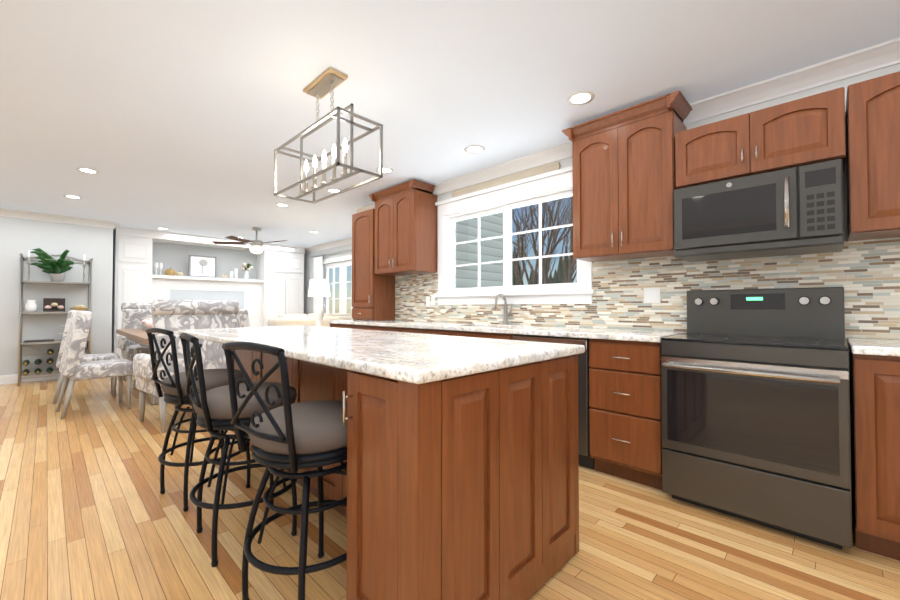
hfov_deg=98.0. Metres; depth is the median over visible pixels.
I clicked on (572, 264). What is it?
tree
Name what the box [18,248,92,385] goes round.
etagere shelf
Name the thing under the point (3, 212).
crown molding
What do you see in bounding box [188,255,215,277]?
decor
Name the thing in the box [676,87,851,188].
upper cabinet
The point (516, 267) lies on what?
tree
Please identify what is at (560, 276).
evergreen trees
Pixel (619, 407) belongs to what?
base cabinet
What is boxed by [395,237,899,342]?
backsplash
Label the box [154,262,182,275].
decor
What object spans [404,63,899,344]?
wall
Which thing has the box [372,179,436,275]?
upper cabinet
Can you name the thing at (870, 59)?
crown molding
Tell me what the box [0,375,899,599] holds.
floor
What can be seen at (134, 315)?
dining chair
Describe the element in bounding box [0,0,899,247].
ceiling
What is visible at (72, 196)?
recessed light
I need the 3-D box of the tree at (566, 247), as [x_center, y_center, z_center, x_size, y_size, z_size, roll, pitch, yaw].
[10.386,-2.619,30.417,4.369,9.500,4.479,-1,-1,44]
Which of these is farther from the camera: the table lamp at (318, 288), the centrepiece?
the table lamp at (318, 288)
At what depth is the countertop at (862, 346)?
1.73 m
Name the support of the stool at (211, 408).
on the floor
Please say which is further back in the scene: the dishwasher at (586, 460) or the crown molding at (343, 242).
the crown molding at (343, 242)
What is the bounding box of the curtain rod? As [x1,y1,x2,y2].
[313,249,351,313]
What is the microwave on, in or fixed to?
attached to the upper cabinet at (808, 130)
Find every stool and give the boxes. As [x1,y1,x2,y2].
[146,328,250,511]
[179,333,297,566]
[222,342,346,599]
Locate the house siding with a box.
[455,212,502,287]
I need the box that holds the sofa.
[268,313,352,326]
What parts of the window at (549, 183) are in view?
window sashes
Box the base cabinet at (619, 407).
[588,341,662,489]
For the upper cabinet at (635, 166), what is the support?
attached to the wall at (568, 162)
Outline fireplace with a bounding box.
[111,227,304,358]
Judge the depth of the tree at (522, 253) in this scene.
21.86 m
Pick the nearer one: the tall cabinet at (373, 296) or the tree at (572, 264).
the tall cabinet at (373, 296)
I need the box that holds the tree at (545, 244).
[519,198,570,282]
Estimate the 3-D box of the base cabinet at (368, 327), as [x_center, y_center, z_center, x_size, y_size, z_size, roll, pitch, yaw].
[-0.635,0.732,4.506,1.035,0.885,0.621,-1,-1,44]
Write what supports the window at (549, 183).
in the wall at (568, 162)
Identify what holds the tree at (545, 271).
on the ground
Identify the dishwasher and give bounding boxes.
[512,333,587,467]
[512,334,593,469]
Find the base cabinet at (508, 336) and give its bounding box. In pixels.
[432,329,511,339]
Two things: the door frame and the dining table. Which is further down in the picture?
the dining table
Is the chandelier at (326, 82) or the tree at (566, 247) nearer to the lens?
the chandelier at (326, 82)
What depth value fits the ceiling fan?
6.79 m
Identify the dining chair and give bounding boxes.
[53,310,119,403]
[55,311,133,418]
[117,303,151,376]
[237,309,249,326]
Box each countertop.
[178,325,584,384]
[328,320,686,344]
[848,337,899,356]
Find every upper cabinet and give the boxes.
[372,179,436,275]
[568,92,687,261]
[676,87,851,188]
[844,71,899,240]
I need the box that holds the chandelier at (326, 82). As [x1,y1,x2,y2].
[274,67,382,203]
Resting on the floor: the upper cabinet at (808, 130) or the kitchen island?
the kitchen island
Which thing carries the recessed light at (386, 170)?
in the ceiling
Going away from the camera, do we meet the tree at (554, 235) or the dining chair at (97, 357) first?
the dining chair at (97, 357)
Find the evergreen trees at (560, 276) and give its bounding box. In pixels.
[512,246,576,285]
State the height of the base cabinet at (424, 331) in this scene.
0.885 m
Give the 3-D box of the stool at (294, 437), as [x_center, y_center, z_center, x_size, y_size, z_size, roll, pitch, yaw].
[-0.539,0.632,1.474,0.466,0.982,0.517,-1,-1,44]
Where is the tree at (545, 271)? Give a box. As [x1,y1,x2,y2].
[532,198,570,283]
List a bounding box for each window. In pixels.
[324,260,352,313]
[434,166,595,304]
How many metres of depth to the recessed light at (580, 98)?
2.59 m
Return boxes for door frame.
[323,255,351,263]
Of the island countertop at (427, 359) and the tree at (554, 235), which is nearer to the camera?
the island countertop at (427, 359)
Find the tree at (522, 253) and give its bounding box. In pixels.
[512,200,560,284]
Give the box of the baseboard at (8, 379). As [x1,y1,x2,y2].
[0,371,59,384]
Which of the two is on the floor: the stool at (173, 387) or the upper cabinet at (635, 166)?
the stool at (173, 387)
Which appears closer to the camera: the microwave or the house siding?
the microwave
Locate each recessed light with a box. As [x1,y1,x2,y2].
[63,195,82,198]
[76,167,99,173]
[276,203,289,206]
[326,188,340,192]
[376,167,392,173]
[465,145,484,153]
[567,91,594,105]
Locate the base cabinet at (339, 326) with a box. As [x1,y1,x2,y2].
[330,325,351,327]
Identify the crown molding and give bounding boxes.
[0,208,119,229]
[305,238,351,252]
[355,38,899,212]
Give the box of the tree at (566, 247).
[560,212,576,282]
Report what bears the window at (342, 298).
in the wall at (308, 274)
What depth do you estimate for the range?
1.96 m
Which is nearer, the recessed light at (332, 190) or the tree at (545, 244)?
the recessed light at (332, 190)
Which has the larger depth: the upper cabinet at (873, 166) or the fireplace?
the fireplace
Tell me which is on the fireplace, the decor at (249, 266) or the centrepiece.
the decor at (249, 266)
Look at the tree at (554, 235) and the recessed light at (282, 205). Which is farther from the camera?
the tree at (554, 235)
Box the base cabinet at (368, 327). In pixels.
[352,325,403,331]
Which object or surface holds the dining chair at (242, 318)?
on the floor
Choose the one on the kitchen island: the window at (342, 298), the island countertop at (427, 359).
the island countertop at (427, 359)
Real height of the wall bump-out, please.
2.480 m
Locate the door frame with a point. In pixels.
(342, 258)
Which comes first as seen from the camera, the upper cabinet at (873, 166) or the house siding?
the upper cabinet at (873, 166)
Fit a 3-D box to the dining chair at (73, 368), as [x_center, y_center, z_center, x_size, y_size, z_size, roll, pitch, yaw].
[-3.768,0.642,4.169,0.480,1.059,0.575,-1,-1,40]
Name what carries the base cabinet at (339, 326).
on the floor
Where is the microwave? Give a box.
[673,159,843,261]
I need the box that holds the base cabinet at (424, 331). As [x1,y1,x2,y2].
[404,329,431,333]
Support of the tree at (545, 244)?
on the ground
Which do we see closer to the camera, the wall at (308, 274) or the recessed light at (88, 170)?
the recessed light at (88, 170)
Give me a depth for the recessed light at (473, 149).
3.43 m
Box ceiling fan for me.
[212,227,293,253]
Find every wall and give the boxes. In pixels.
[304,244,351,313]
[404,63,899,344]
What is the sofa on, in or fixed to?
on the floor
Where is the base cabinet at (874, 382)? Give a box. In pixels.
[846,341,899,560]
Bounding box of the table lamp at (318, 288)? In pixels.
[308,279,329,325]
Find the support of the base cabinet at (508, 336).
on the floor
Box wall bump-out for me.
[0,216,112,375]
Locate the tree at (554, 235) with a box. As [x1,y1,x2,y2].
[517,197,570,283]
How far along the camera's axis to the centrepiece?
5.11 m
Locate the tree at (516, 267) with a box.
[512,237,532,284]
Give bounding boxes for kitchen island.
[178,333,578,599]
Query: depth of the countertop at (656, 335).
2.98 m
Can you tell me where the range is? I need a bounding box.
[661,287,851,549]
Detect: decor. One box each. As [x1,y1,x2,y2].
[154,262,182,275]
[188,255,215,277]
[222,263,252,278]
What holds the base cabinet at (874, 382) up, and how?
on the floor
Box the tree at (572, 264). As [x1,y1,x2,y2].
[560,196,576,282]
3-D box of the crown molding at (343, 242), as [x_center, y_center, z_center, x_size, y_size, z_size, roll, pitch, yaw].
[-2.098,-1.195,8.009,4.500,0.100,0.082,-1,-1,44]
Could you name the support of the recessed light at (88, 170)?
in the ceiling
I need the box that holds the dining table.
[116,328,158,404]
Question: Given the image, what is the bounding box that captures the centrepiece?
[141,318,152,330]
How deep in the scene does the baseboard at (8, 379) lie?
5.69 m

